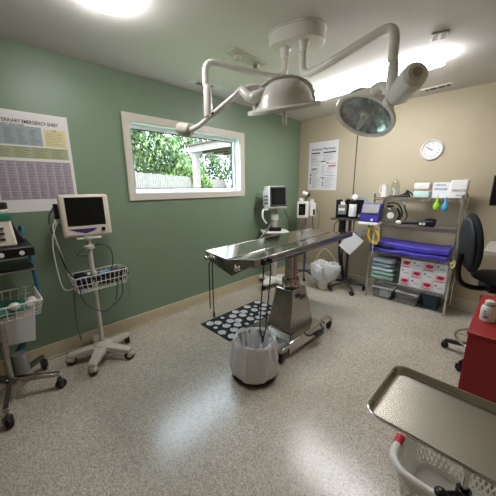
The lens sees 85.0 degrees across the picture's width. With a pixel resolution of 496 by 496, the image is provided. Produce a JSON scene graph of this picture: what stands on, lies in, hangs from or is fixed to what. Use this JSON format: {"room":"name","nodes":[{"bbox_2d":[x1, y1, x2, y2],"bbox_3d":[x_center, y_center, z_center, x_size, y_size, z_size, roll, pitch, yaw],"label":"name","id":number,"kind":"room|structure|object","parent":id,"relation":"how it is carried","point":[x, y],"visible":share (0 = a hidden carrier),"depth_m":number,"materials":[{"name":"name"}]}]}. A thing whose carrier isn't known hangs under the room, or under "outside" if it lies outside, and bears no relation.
{"room":"veterinary clinic","nodes":[
{"label":"veterinary clinic","id":0,"kind":"room"},
{"bbox_2d":[0,37,300,360],"bbox_3d":[-1.030,-0.460,3.099,5.300,2.600,0.160,-13,18,-43],"label":"wall","id":1,"kind":"structure","parent":0,"point":[163,245],"depth_m":2.75,"materials":[{"name":"green paint"}]},
{"bbox_2d":[0,108,76,212],"bbox_3d":[-1.738,-0.690,2.207,0.545,0.773,0.004,-13,18,-43],"label":"poster","id":2,"kind":"object","parent":1,"relation":"attached to","point":[36,162],"visible":0.96,"depth_m":2.20,"materials":[{"name":"paper"}]},
{"bbox_2d":[0,266,284,374],"bbox_3d":[-0.954,0.758,3.307,5.300,0.139,0.032,-13,18,-43],"label":"baseboard","id":3,"kind":"structure","parent":1,"relation":"attached to","point":[54,350],"depth_m":3.03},
{"bbox_2d":[120,111,244,200],"bbox_3d":[-0.691,-1.042,3.303,1.649,0.850,0.180,-13,18,-43],"label":"window","id":4,"kind":"structure","parent":1,"relation":"in","point":[133,121],"depth_m":3.16,"materials":[{"name":"white wood"}]},
{"bbox_2d":[253,207,256,214],"bbox_3d":[0.106,-0.564,4.115,0.070,0.115,0.008,-13,18,-43],"label":"wall outlet","id":5,"kind":"object","parent":1,"relation":"attached to","point":[254,208],"visible":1,"depth_m":4.11,"materials":[{"name":"grey plastic"}]},
{"bbox_2d":[0,270,494,495],"bbox_3d":[0.337,1.150,2.067,5.500,0.100,4.010,-13,18,-43],"label":"floor","id":6,"kind":"structure","parent":0,"point":[173,418],"depth_m":1.89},
{"bbox_2d":[0,238,66,428],"bbox_3d":[-1.734,0.300,1.808,0.666,1.700,0.650,-13,18,-43],"label":"trolley","id":7,"kind":"object","parent":6,"relation":"on","point":[17,365],"visible":0.94,"depth_m":1.93,"materials":[{"name":"metal"}]},
{"bbox_2d":[0,202,16,247],"bbox_3d":[-1.673,-0.158,1.773,0.199,0.299,0.174,-13,18,-43],"label":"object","id":8,"kind":"object","parent":7,"relation":"on","point":[7,235],"visible":1,"depth_m":1.78,"materials":[{"name":"beige plastic"}]},
{"bbox_2d":[0,299,27,318],"bbox_3d":[-1.729,0.428,1.860,0.360,0.095,0.280,-13,18,-43],"label":"cloth","id":9,"kind":"object","parent":7,"relation":"on","point":[5,303],"visible":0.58,"depth_m":1.85,"materials":[{"name":"green fabric"}]},
{"bbox_2d":[8,296,36,310],"bbox_3d":[-1.567,0.396,1.901,0.090,0.080,0.192,1,13,6],"label":"bundle","id":10,"kind":"object","parent":9,"relation":"on","point":[32,298],"visible":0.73,"depth_m":1.90,"materials":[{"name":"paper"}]},
{"bbox_2d":[10,220,24,241],"bbox_3d":[-1.705,-0.138,1.962,0.135,0.175,0.178,-13,18,-43],"label":"speaker unit","id":11,"kind":"object","parent":7,"relation":"on","point":[18,234],"visible":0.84,"depth_m":1.93,"materials":[{"name":"black plastic"}]},
{"bbox_2d":[0,238,35,259],"bbox_3d":[-1.764,0.028,1.779,0.530,0.065,0.420,-13,18,-43],"label":"tray","id":12,"kind":"object","parent":7,"relation":"on","point":[22,249],"depth_m":1.76,"materials":[{"name":"black plastic"}]},
{"bbox_2d":[0,258,35,273],"bbox_3d":[-1.766,0.149,1.818,0.500,0.012,0.360,-13,18,-43],"label":"shelf","id":13,"kind":"object","parent":7,"relation":"attached to","point":[25,264],"depth_m":1.88,"materials":[{"name":"black plastic"}]},
{"bbox_2d":[3,309,35,345],"bbox_3d":[-1.793,0.591,2.064,0.312,0.300,0.057,-9,15,-33],"label":"bin","id":14,"kind":"object","parent":7,"relation":"hanging from","point":[22,330],"visible":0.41,"depth_m":2.09,"materials":[{"name":"white plastic"}]},
{"bbox_2d":[0,285,42,323],"bbox_3d":[-1.750,0.417,1.879,0.490,0.110,0.410,-13,18,-43],"label":"wire basket","id":15,"kind":"object","parent":7,"relation":"on","point":[35,292],"depth_m":1.92,"materials":[{"name":"white metal"}]},
{"bbox_2d":[48,194,133,375],"bbox_3d":[-1.358,0.283,2.372,0.581,1.478,0.557,-13,18,-43],"label":"monitor stand","id":16,"kind":"object","parent":6,"relation":"on","point":[82,216],"visible":0.98,"depth_m":2.29,"materials":[{"name":"white plastic"}]},
{"bbox_2d":[73,276,86,285],"bbox_3d":[-1.438,0.291,2.308,0.100,0.117,0.120,-13,18,-43],"label":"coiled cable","id":17,"kind":"object","parent":16,"relation":"in","point":[84,279],"visible":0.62,"depth_m":2.28,"materials":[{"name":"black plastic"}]},
{"bbox_2d":[73,272,87,289],"bbox_3d":[-1.444,0.283,2.330,0.093,0.132,0.093,-13,18,-43],"label":"pouch","id":18,"kind":"object","parent":16,"relation":"attached to","point":[76,275],"visible":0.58,"depth_m":2.30,"materials":[{"name":"black fabric"}]},
{"bbox_2d":[57,194,111,237],"bbox_3d":[-1.369,-0.273,2.281,0.368,0.352,0.187,-13,18,-43],"label":"monitor","id":19,"kind":"object","parent":16,"relation":"on","point":[81,215],"depth_m":2.23,"materials":[{"name":"beige plastic"}]},
{"bbox_2d":[83,236,92,239],"bbox_3d":[-1.356,-0.092,2.292,0.089,0.045,0.090,-13,18,-43],"label":"mounting bracket","id":20,"kind":"object","parent":16,"relation":"on","point":[84,237],"depth_m":2.26,"materials":[{"name":"white plastic"}]},
{"bbox_2d":[76,235,100,239],"bbox_3d":[-1.353,-0.089,2.304,0.180,0.023,0.081,-10,16,-35],"label":"tray","id":21,"kind":"object","parent":16,"relation":"on","point":[85,237],"depth_m":2.26,"materials":[{"name":"white plastic"}]},
{"bbox_2d":[89,275,100,283],"bbox_3d":[-1.345,0.285,2.366,0.099,0.104,0.117,-13,18,-43],"label":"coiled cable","id":22,"kind":"object","parent":16,"relation":"in","point":[98,277],"visible":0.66,"depth_m":2.33,"materials":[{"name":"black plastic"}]},
{"bbox_2d":[68,264,127,293],"bbox_3d":[-1.329,0.270,2.421,0.208,0.138,0.438,11,17,40],"label":"wire basket","id":23,"kind":"object","parent":16,"relation":"on","point":[95,286],"depth_m":2.36,"materials":[{"name":"white metal"}]},
{"bbox_2d":[105,272,113,282],"bbox_3d":[-1.250,0.267,2.445,0.098,0.106,0.045,-13,18,-43],"label":"coiled cable","id":24,"kind":"object","parent":16,"relation":"in","point":[112,274],"visible":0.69,"depth_m":2.44,"materials":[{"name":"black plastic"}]},
{"bbox_2d":[110,267,121,279],"bbox_3d":[-1.232,0.243,2.526,0.074,0.115,0.102,-13,18,-43],"label":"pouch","id":25,"kind":"object","parent":16,"relation":"attached to","point":[113,268],"visible":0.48,"depth_m":2.49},
{"bbox_3d":[-1.287,0.261,2.449,0.104,0.116,0.111,-13,18,-43],"label":"coiled cable","id":26,"kind":"object","parent":16,"relation":"in","visible":0},
{"bbox_2d":[98,269,109,274],"bbox_3d":[-1.299,0.217,2.443,0.060,0.025,0.090,11,17,40],"label":"packet","id":27,"kind":"object","parent":26,"relation":"on","point":[106,270],"visible":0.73,"depth_m":2.42,"materials":[{"name":"blue plastic"}]},
{"bbox_2d":[201,300,271,341],"bbox_3d":[-0.029,0.829,3.236,0.940,0.010,0.497,-13,18,-43],"label":"floor mat","id":28,"kind":"object","parent":6,"relation":"on","point":[226,325],"visible":0.87,"depth_m":3.18,"materials":[{"name":"black rubber"}]},
{"bbox_2d":[232,330,276,386],"bbox_3d":[0.053,0.898,2.243,0.384,0.315,0.384,-13,18,-43],"label":"waste bin","id":29,"kind":"object","parent":6,"relation":"on","point":[244,332],"visible":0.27,"depth_m":2.18,"materials":[{"name":"white translucent plastic"},{"name":"black plastic"}]},
{"bbox_2d":[230,327,277,384],"bbox_3d":[0.056,0.863,2.237,0.403,0.294,0.411,-13,18,-43],"label":"liner","id":30,"kind":"object","parent":29,"relation":"on","point":[255,363],"visible":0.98,"depth_m":2.10,"materials":[{"name":"white plastic"}]},
{"bbox_2d":[259,186,289,289],"bbox_3d":[0.373,-0.146,4.077,0.542,1.534,0.556,-2,13,-7],"label":"monitor stand","id":31,"kind":"object","parent":6,"relation":"on","point":[274,197],"visible":0.75,"depth_m":3.98,"materials":[{"name":"white plastic"}]},
{"bbox_2d":[260,229,288,233],"bbox_3d":[0.402,-0.255,4.101,0.400,0.015,0.320,-1,13,-5],"label":"tray","id":32,"kind":"object","parent":31,"relation":"on","point":[274,231],"depth_m":4.02,"materials":[{"name":"white plastic"}]},
{"bbox_2d":[264,186,285,207],"bbox_3d":[0.401,-0.750,3.989,0.330,0.317,0.227,-13,18,-43],"label":"monitor","id":33,"kind":"object","parent":31,"relation":"on","point":[274,196],"depth_m":3.91,"materials":[{"name":"white plastic"}]},
{"bbox_2d":[204,228,352,362],"bbox_3d":[0.469,0.410,2.831,1.857,1.002,0.727,-13,18,-43],"label":"table","id":34,"kind":"object","parent":6,"relation":"on","point":[291,321],"visible":0.9,"depth_m":2.64,"materials":[{"name":"metal"}]},
{"bbox_2d":[205,258,214,316],"bbox_3d":[-0.307,0.327,2.280,0.062,0.499,0.121,-13,18,-43],"label":"cord","id":35,"kind":"object","parent":34,"relation":"hanging from","point":[205,258],"visible":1,"depth_m":2.24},
{"bbox_2d":[259,264,270,342],"bbox_3d":[0.144,0.444,2.136,0.122,0.630,0.045,-13,18,-43],"label":"cord","id":36,"kind":"object","parent":34,"relation":"hanging from","point":[269,264],"visible":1,"depth_m":2.11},
{"bbox_2d":[297,191,319,280],"bbox_3d":[0.959,-0.209,4.508,0.406,1.456,0.424,-13,18,-43],"label":"stand","id":37,"kind":"object","parent":6,"relation":"on","point":[303,207],"visible":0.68,"depth_m":4.32,"materials":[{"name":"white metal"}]},
{"bbox_2d":[297,201,308,217],"bbox_3d":[0.880,-0.618,4.363,0.172,0.260,0.187,-13,18,-43],"label":"pump","id":38,"kind":"object","parent":37,"relation":"on","point":[302,206],"depth_m":4.32,"materials":[{"name":"white plastic"}]},
{"bbox_2d":[314,248,336,289],"bbox_3d":[1.170,0.307,4.111,0.310,0.624,0.310,-13,18,-43],"label":"pail","id":39,"kind":"object","parent":6,"relation":"on","point":[320,285],"visible":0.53,"depth_m":4.06,"materials":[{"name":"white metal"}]},
{"bbox_2d":[310,259,340,281],"bbox_3d":[1.165,0.365,4.137,0.432,0.313,0.456,-13,18,-43],"label":"liner","id":40,"kind":"object","parent":39,"relation":"in","point":[330,271],"visible":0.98,"depth_m":4.00,"materials":[{"name":"white plastic"}]},
{"bbox_2d":[329,135,368,295],"bbox_3d":[1.468,-0.475,3.874,0.545,2.250,0.563,-13,18,-43],"label":"machine","id":41,"kind":"object","parent":6,"relation":"on","point":[349,209],"visible":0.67,"depth_m":3.87,"materials":[{"name":"black metal"}]},
{"bbox_2d":[330,217,359,220],"bbox_3d":[1.421,-0.414,3.880,0.440,0.020,0.150,7,15,30],"label":"shelf","id":42,"kind":"object","parent":41,"relation":"attached to","point":[333,218],"depth_m":3.86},
{"bbox_2d":[339,233,362,254],"bbox_3d":[1.434,-0.066,3.776,0.322,0.334,0.014,7,15,29],"label":"document sleeve","id":43,"kind":"object","parent":41,"relation":"hanging from","point":[350,244],"visible":0.89,"depth_m":3.78,"materials":[{"name":"white paper"}]},
{"bbox_2d":[358,203,382,227],"bbox_3d":[1.631,-0.424,3.608,0.250,0.332,0.200,10,16,38],"label":"monitor","id":44,"kind":"object","parent":41,"relation":"attached to","point":[371,213],"visible":0.95,"depth_m":3.55,"materials":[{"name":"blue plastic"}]},
{"bbox_2d":[364,193,469,316],"bbox_3d":[2.122,0.024,3.510,0.379,1.430,0.954,-13,18,-43],"label":"wire shelf","id":45,"kind":"object","parent":6,"relation":"on","point":[463,199],"visible":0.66,"depth_m":3.31,"materials":[{"name":"silver metal"}]},
{"bbox_2d":[363,227,379,244],"bbox_3d":[1.641,-0.170,3.611,0.081,0.226,0.243,-13,18,-43],"label":"coiled hose","id":46,"kind":"object","parent":45,"relation":"hanging from","point":[371,229],"visible":0.98,"depth_m":3.58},
{"bbox_2d":[371,272,395,280],"bbox_3d":[1.903,0.383,3.788,0.284,0.068,0.304,-13,18,-43],"label":"folded towel","id":47,"kind":"object","parent":45,"relation":"on","point":[378,276],"visible":0.59,"depth_m":3.68,"materials":[{"name":"green fabric"}]},
{"bbox_2d":[372,269,396,276],"bbox_3d":[1.911,0.327,3.766,0.285,0.063,0.305,-13,18,-43],"label":"folded towel","id":48,"kind":"object","parent":47,"relation":"on","point":[392,274],"visible":0.52,"depth_m":3.65,"materials":[{"name":"green fabric"}]},
{"bbox_2d":[371,265,396,272],"bbox_3d":[1.903,0.272,3.762,0.283,0.058,0.312,-13,18,-43],"label":"folded towel","id":49,"kind":"object","parent":48,"relation":"on","point":[390,270],"visible":0.52,"depth_m":3.65,"materials":[{"name":"white fabric"}]},
{"bbox_2d":[372,261,397,267],"bbox_3d":[1.901,0.216,3.752,0.284,0.068,0.306,-13,18,-43],"label":"folded towel","id":50,"kind":"object","parent":49,"relation":"on","point":[375,263],"visible":0.58,"depth_m":3.65,"materials":[{"name":"blue fabric"}]},
{"bbox_2d":[373,255,399,263],"bbox_3d":[1.906,0.154,3.732,0.284,0.073,0.306,-13,18,-43],"label":"folded towel","id":51,"kind":"object","parent":50,"relation":"on","point":[380,258],"visible":0.94,"depth_m":3.66,"materials":[{"name":"grey fabric"}]},
{"bbox_2d":[379,184,388,196],"bbox_3d":[1.824,-0.770,3.627,0.083,0.160,0.101,-3,13,-11],"label":"measuring jug","id":52,"kind":"object","parent":45,"relation":"on","point":[384,193],"visible":1,"depth_m":3.59,"materials":[{"name":"white plastic"}]},
{"bbox_2d":[383,205,396,221],"bbox_3d":[1.882,-0.452,3.615,0.198,0.235,0.171,-13,18,-43],"label":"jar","id":53,"kind":"object","parent":45,"relation":"on","point":[390,215],"visible":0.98,"depth_m":3.53,"materials":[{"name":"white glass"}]},
{"bbox_2d":[387,201,407,221],"bbox_3d":[1.950,-0.470,3.531,0.108,0.294,0.250,-13,18,-43],"label":"stethoscope","id":54,"kind":"object","parent":45,"relation":"on","point":[404,203],"visible":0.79,"depth_m":3.49,"materials":[{"name":"black plastic"}]},
{"bbox_2d":[395,259,401,282],"bbox_3d":[2.049,0.296,3.624,0.260,0.300,0.032,-13,18,-43],"label":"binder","id":55,"kind":"object","parent":45,"relation":"on","point":[399,261],"visible":0.49,"depth_m":3.53,"materials":[{"name":"white plastic"}]},
{"bbox_2d":[388,190,412,196],"bbox_3d":[1.949,-0.693,3.450,0.285,0.088,0.103,2,13,9],"label":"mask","id":56,"kind":"object","parent":45,"relation":"on","point":[407,192],"visible":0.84,"depth_m":3.41,"materials":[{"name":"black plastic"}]},
{"bbox_2d":[399,275,409,285],"bbox_3d":[2.095,0.403,3.570,0.244,0.115,0.121,-13,18,-43],"label":"glove box","id":57,"kind":"object","parent":45,"relation":"on","point":[403,280],"visible":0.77,"depth_m":3.48,"materials":[{"name":"grey cardboard"}]},
{"bbox_2d":[400,267,410,276],"bbox_3d":[2.095,0.289,3.545,0.242,0.115,0.121,-13,18,-43],"label":"glove box","id":58,"kind":"object","parent":57,"relation":"on","point":[404,271],"visible":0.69,"depth_m":3.46,"materials":[{"name":"grey cardboard"}]},
{"bbox_2d":[401,256,414,267],"bbox_3d":[2.094,0.175,3.518,0.244,0.115,0.121,-13,18,-43],"label":"glove box","id":59,"kind":"object","parent":58,"relation":"on","point":[407,263],"visible":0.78,"depth_m":3.44,"materials":[{"name":"grey cardboard"}]},
{"bbox_2d":[395,220,417,224],"bbox_3d":[2.026,-0.323,3.421,0.294,0.064,0.056,9,16,34],"label":"hair clipper","id":60,"kind":"object","parent":45,"relation":"on","point":[410,222],"visible":0.92,"depth_m":3.41,"materials":[{"name":"black plastic"}]},
{"bbox_2d":[370,237,452,261],"bbox_3d":[2.090,0.002,3.491,0.386,0.147,0.865,-13,18,-43],"label":"mat","id":61,"kind":"object","parent":45,"relation":"on","point":[442,253],"visible":0.95,"depth_m":3.37,"materials":[{"name":"blue fabric"}]},
{"bbox_2d":[409,278,421,287],"bbox_3d":[2.183,0.422,3.485,0.242,0.115,0.121,-13,18,-43],"label":"glove box","id":62,"kind":"object","parent":45,"relation":"on","point":[416,283],"visible":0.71,"depth_m":3.40,"materials":[{"name":"grey cardboard"}]},
{"bbox_2d":[410,269,422,279],"bbox_3d":[2.182,0.308,3.458,0.244,0.115,0.121,-13,18,-43],"label":"glove box","id":63,"kind":"object","parent":62,"relation":"on","point":[417,274],"visible":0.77,"depth_m":3.38,"materials":[{"name":"grey cardboard"}]},
{"bbox_2d":[411,258,424,270],"bbox_3d":[2.182,0.194,3.433,0.242,0.115,0.121,-13,18,-43],"label":"glove box","id":64,"kind":"object","parent":63,"relation":"on","point":[418,265],"visible":0.69,"depth_m":3.35,"materials":[{"name":"grey cardboard"}]},
{"bbox_2d":[413,182,433,197],"bbox_3d":[2.133,-0.715,3.300,0.150,0.195,0.190,-13,18,-43],"label":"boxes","id":65,"kind":"object","parent":45,"relation":"on","point":[419,194],"depth_m":3.25,"materials":[{"name":"white cardboard"}]},
{"bbox_2d":[420,280,432,290],"bbox_3d":[2.270,0.441,3.398,0.244,0.115,0.121,-13,18,-43],"label":"glove box","id":66,"kind":"object","parent":45,"relation":"on","point":[426,285],"visible":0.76,"depth_m":3.31,"materials":[{"name":"grey cardboard"}]},
{"bbox_2d":[422,271,434,281],"bbox_3d":[2.270,0.327,3.373,0.242,0.115,0.121,-13,18,-43],"label":"glove box","id":67,"kind":"object","parent":66,"relation":"on","point":[427,276],"visible":0.67,"depth_m":3.29,"materials":[{"name":"grey cardboard"}]},
{"bbox_2d":[423,260,437,272],"bbox_3d":[2.269,0.213,3.346,0.244,0.115,0.121,-13,18,-43],"label":"glove box","id":68,"kind":"object","parent":67,"relation":"on","point":[429,267],"visible":0.8,"depth_m":3.27,"materials":[{"name":"grey cardboard"}]},
{"bbox_2d":[418,218,436,226],"bbox_3d":[2.182,-0.313,3.301,0.171,0.100,0.189,-13,18,-43],"label":"dock","id":69,"kind":"object","parent":45,"relation":"on","point":[429,222],"visible":1,"depth_m":3.25,"materials":[{"name":"black plastic"}]},
{"bbox_2d":[433,194,439,209],"bbox_3d":[2.148,-0.521,3.076,0.071,0.176,0.071,-13,18,-43],"label":"syringe","id":70,"kind":"object","parent":45,"relation":"hanging from","point":[436,205],"visible":1,"depth_m":3.06,"materials":[{"name":"green rubber"}]},
{"bbox_2d":[432,282,447,293],"bbox_3d":[2.359,0.460,3.313,0.242,0.115,0.121,-13,18,-43],"label":"glove box","id":71,"kind":"object","parent":45,"relation":"on","point":[437,287],"visible":0.69,"depth_m":3.23,"materials":[{"name":"grey cardboard"}]},
{"bbox_2d":[433,273,448,284],"bbox_3d":[2.357,0.346,3.287,0.244,0.115,0.121,-13,18,-43],"label":"glove box","id":72,"kind":"object","parent":71,"relation":"on","point":[438,278],"visible":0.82,"depth_m":3.20,"materials":[{"name":"grey cardboard"}]},
{"bbox_2d":[435,261,450,274],"bbox_3d":[2.357,0.232,3.261,0.242,0.115,0.121,-13,18,-43],"label":"glove box","id":73,"kind":"object","parent":72,"relation":"on","point":[444,269],"visible":0.71,"depth_m":3.18,"materials":[{"name":"grey cardboard"}]},
{"bbox_2d":[432,182,450,197],"bbox_3d":[2.283,-0.676,3.168,0.099,0.175,0.199,-13,18,-43],"label":"box","id":74,"kind":"object","parent":45,"relation":"on","point":[442,189],"visible":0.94,"depth_m":3.15,"materials":[{"name":"white cardboard"}]},
{"bbox_2d":[441,197,447,210],"bbox_3d":[2.204,-0.495,3.024,0.068,0.168,0.068,-13,18,-43],"label":"syringe","id":75,"kind":"object","parent":45,"relation":"hanging from","point":[444,207],"visible":1,"depth_m":3.01,"materials":[{"name":"blue rubber"}]},
{"bbox_2d":[450,260,455,268],"bbox_3d":[2.328,0.190,3.057,0.026,0.110,0.083,-13,18,-43],"label":"tie","id":76,"kind":"object","parent":45,"relation":"attached to","point":[451,267],"visible":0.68,"depth_m":3.06,"materials":[{"name":"beige plastic"}]},
{"bbox_2d":[448,179,469,197],"bbox_3d":[2.386,-0.668,3.063,0.118,0.204,0.173,-13,18,-43],"label":"box","id":77,"kind":"object","parent":45,"relation":"on","point":[458,188],"visible":0.94,"depth_m":3.02,"materials":[{"name":"white cardboard"}]},
{"bbox_2d":[367,366,495,495],"bbox_3d":[0.700,0.941,0.923,0.348,0.798,0.544,-13,18,-43],"label":"stand","id":78,"kind":"object","parent":6,"relation":"on","point":[457,424],"visible":1,"depth_m":0.91,"materials":[{"name":"metal"}]},
{"bbox_2d":[421,290,441,310],"bbox_3d":[2.340,0.666,3.455,0.216,0.200,0.206,-13,18,-43],"label":"basket","id":79,"kind":"object","parent":6,"relation":"on","point":[429,301],"visible":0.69,"depth_m":3.39,"materials":[{"name":"teal plastic"}]},
{"bbox_2d":[389,431,495,495],"bbox_3d":[0.987,1.095,1.181,0.502,0.326,0.626,-13,18,-43],"label":"laundry basket","id":80,"kind":"object","parent":6,"relation":"on","point":[416,477],"visible":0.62,"depth_m":1.35,"materials":[{"name":"white plastic"}]},
{"bbox_2d":[441,213,495,371],"bbox_3d":[2.079,0.370,2.252,0.642,1.315,0.648,-13,18,-43],"label":"chair","id":81,"kind":"object","parent":6,"relation":"on","point":[471,234],"visible":0.85,"depth_m":2.19,"materials":[{"name":"black leather"}]},
{"bbox_2d":[458,294,495,402],"bbox_3d":[1.655,0.805,1.625,0.742,0.752,0.554,-13,18,-43],"label":"base cabinet","id":82,"kind":"object","parent":6,"relation":"on","point":[478,370],"visible":0.58,"depth_m":1.47,"materials":[{"name":"red paint"}]},
{"bbox_2d":[479,299,495,322],"bbox_3d":[1.413,0.365,1.589,0.073,0.124,0.072,-13,18,-43],"label":"pill bottle","id":83,"kind":"object","parent":82,"relation":"on","point":[488,309],"visible":1,"depth_m":1.57,"materials":[{"name":"white plastic"}]},
{"bbox_2d":[483,241,495,255],"bbox_3d":[2.916,0.496,2.596,0.650,0.905,1.080,-13,18,-43],"label":"countertop","id":84,"kind":"structure","parent":6,"relation":"on","point":[490,249],"depth_m":2.69,"materials":[{"name":"white plastic"}]},
{"bbox_2d":[0,0,495,120],"bbox_3d":[0.319,-1.482,1.468,5.500,0.100,4.010,-13,18,-43],"label":"ceiling","id":85,"kind":"structure","parent":0,"point":[170,42],"depth_m":1.96,"materials":[{"name":"paint"}]},
{"bbox_2d":[83,0,132,14],"bbox_3d":[-0.801,-1.397,1.522,0.300,0.075,0.300,-13,18,-43],"label":"dome light","id":86,"kind":"object","parent":85,"relation":"attached to","point":[113,7],"visible":1,"depth_m":1.53,"materials":[{"name":"white plastic"}]},
{"bbox_2d":[185,78,222,90],"bbox_3d":[-0.465,-1.746,2.898,0.400,0.010,0.130,-12,17,-41],"label":"ceiling vent","id":87,"kind":"object","parent":85,"relation":"in","point":[191,80],"visible":0.67,"depth_m":2.85,"materials":[{"name":"white plastic"}]},
{"bbox_2d":[224,47,265,69],"bbox_3d":[-0.015,-1.595,2.309,0.120,0.050,0.400,11,17,42],"label":"bracket","id":88,"kind":"object","parent":85,"relation":"attached to","point":[237,54],"visible":0.98,"depth_m":2.27,"materials":[{"name":"white metal"}]},
{"bbox_2d":[175,17,427,137],"bbox_3d":[0.289,-1.165,1.905,1.604,0.713,0.814,6,14,25],"label":"light","id":89,"kind":"object","parent":85,"relation":"hanging from","point":[365,111],"visible":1,"depth_m":1.78,"materials":[{"name":"white metal"}]},
{"bbox_2d":[315,67,387,99],"bbox_3d":[1.023,-1.690,2.761,0.347,0.080,0.922,-11,17,-39],"label":"fluorescent light","id":90,"kind":"object","parent":85,"relation":"attached to","point":[365,80],"depth_m":2.79,"materials":[{"name":"white plastic"}]},
{"bbox_2d":[399,50,444,73],"bbox_3d":[1.442,-1.581,2.272,0.349,0.080,0.361,-11,17,-39],"label":"fluorescent light","id":91,"kind":"object","parent":85,"relation":"attached to","point":[434,59],"depth_m":2.28,"materials":[{"name":"white plastic"}]},
{"bbox_2d":[421,82,455,91],"bbox_3d":[2.122,-1.794,3.029,0.120,0.010,0.300,-11,16,-38],"label":"ceiling vent","id":92,"kind":"object","parent":85,"relation":"in","point":[450,83],"visible":1,"depth_m":3.02,"materials":[{"name":"white plastic"}]},
{"bbox_2d":[430,29,449,41],"bbox_3d":[1.395,-1.546,1.973,0.110,0.016,0.120,6,14,27],"label":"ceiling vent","id":93,"kind":"object","parent":85,"relation":"attached to","point":[440,35],"visible":1,"depth_m":1.96,"materials":[{"name":"white metal"}]},
{"bbox_2d":[372,281,398,290],"bbox_3d":[1.938,0.601,3.832,0.282,0.164,0.272,-13,18,-43],"label":"lid","id":94,"kind":"object","parent":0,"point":[386,286],"visible":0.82,"depth_m":3.79,"materials":[{"name":"grey plastic"}]},
{"bbox_2d":[379,289,390,297],"bbox_3d":[1.941,0.632,3.829,0.120,0.094,0.120,-13,18,-43],"label":"pack","id":95,"kind":"object","parent":94,"relation":"in","point":[383,292],"visible":0.8,"depth_m":3.79,"materials":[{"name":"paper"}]},
{"bbox_2d":[297,82,495,302],"bbox_3d":[2.205,-0.610,3.657,0.100,2.600,3.910,-13,18,-43],"label":"wall","id":96,"kind":"structure","parent":0,"point":[463,120],"depth_m":3.49,"materials":[{"name":"beige paint"}]},
{"bbox_2d":[308,139,338,189],"bbox_3d":[1.217,-1.339,4.429,0.004,0.765,0.525,-13,18,-43],"label":"poster","id":97,"kind":"object","parent":96,"relation":"attached to","point":[323,156],"visible":1,"depth_m":4.42,"materials":[{"name":"white paper"}]},
{"bbox_2d":[298,262,478,312],"bbox_3d":[2.236,0.616,3.820,0.030,0.144,3.718,-13,18,-43],"label":"baseboard","id":98,"kind":"structure","parent":96,"relation":"attached to","point":[456,303],"depth_m":3.70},
{"bbox_2d":[420,139,443,159],"bbox_3d":[2.274,-1.214,3.350,0.030,0.240,0.240,-13,18,-43],"label":"wall clock","id":99,"kind":"object","parent":96,"relation":"attached to","point":[432,149],"visible":1,"depth_m":3.35,"materials":[{"name":"white plastic"}]},
{"bbox_2d":[489,175,495,205],"bbox_3d":[2.874,-0.590,2.782,0.162,0.320,0.550,-13,18,-43],"label":"wall monitor","id":100,"kind":"object","parent":96,"relation":"attached to","point":[492,202],"visible":1,"depth_m":2.91,"materials":[{"name":"black plastic"}]},
{"bbox_2d":[395,286,422,296],"bbox_3d":[2.153,0.646,3.628,0.272,0.164,0.272,-13,18,-43],"label":"lid","id":101,"kind":"object","parent":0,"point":[416,293],"visible":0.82,"depth_m":3.58,"materials":[{"name":"grey plastic"}]},
{"label":"outside","id":102,"kind":"structure","parent":0,"visible":0},
{"bbox_3d":[-6.238,-2.380,19.148,38.000,0.120,29.700,-13,18,-43],"label":"lawn","id":103,"kind":"structure","parent":102,"visible":0},
{"bbox_2d":[133,160,140,172],"bbox_3d":[-6.385,-2.979,10.856,3.634,6.018,5.004,-13,18,-43],"label":"tree","id":104,"kind":"object","parent":103,"relation":"on","point":[136,169],"visible":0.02,"depth_m":10.28,"materials":[{"name":"green plant"}]},
{"bbox_2d":[131,129,185,174],"bbox_3d":[-4.773,-4.185,13.815,3.811,6.305,3.879,3,13,16],"label":"tree","id":105,"kind":"object","parent":103,"relation":"on","point":[171,144],"visible":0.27,"depth_m":12.60,"materials":[{"name":"green plant"}]},
{"bbox_2d":[135,172,225,187],"bbox_3d":[-2.803,-2.105,12.360,0.062,2.295,12.840,2,13,11],"label":"wooden fence","id":106,"kind":"object","parent":103,"relation":"on","point":[143,180],"visible":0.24,"depth_m":10.27,"materials":[{"name":"white wood"}]},
{"bbox_2d":[162,156,212,187],"bbox_3d":[-2.997,-2.924,13.669,2.523,3.352,2.573,4,14,20],"label":"tree","id":107,"kind":"object","parent":103,"relation":"on","point":[183,167],"visible":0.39,"depth_m":12.83,"materials":[{"name":"green plant"}]},
{"bbox_2d":[150,136,230,186],"bbox_3d":[-3.881,-5.264,18.339,5.391,5.990,5.752,3,13,16],"label":"tree","id":108,"kind":"object","parent":103,"relation":"on","point":[215,162],"visible":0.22,"depth_m":17.35,"materials":[{"name":"green plant"}]},
{"bbox_2d":[186,140,230,187],"bbox_3d":[0.746,-1.290,7.360,3.300,2.900,3.400,-13,18,-43],"label":"porch roof","id":109,"kind":"structure","parent":103,"relation":"on","point":[208,147],"depth_m":7.10,"materials":[{"name":"white wood"}]},
{"bbox_2d":[223,156,230,185],"bbox_3d":[0.810,-5.416,19.668,5.790,5.938,5.543,-13,18,-43],"label":"tree","id":110,"kind":"object","parent":103,"relation":"on","point":[228,165],"visible":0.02,"depth_m":18.48,"materials":[{"name":"green plant"}]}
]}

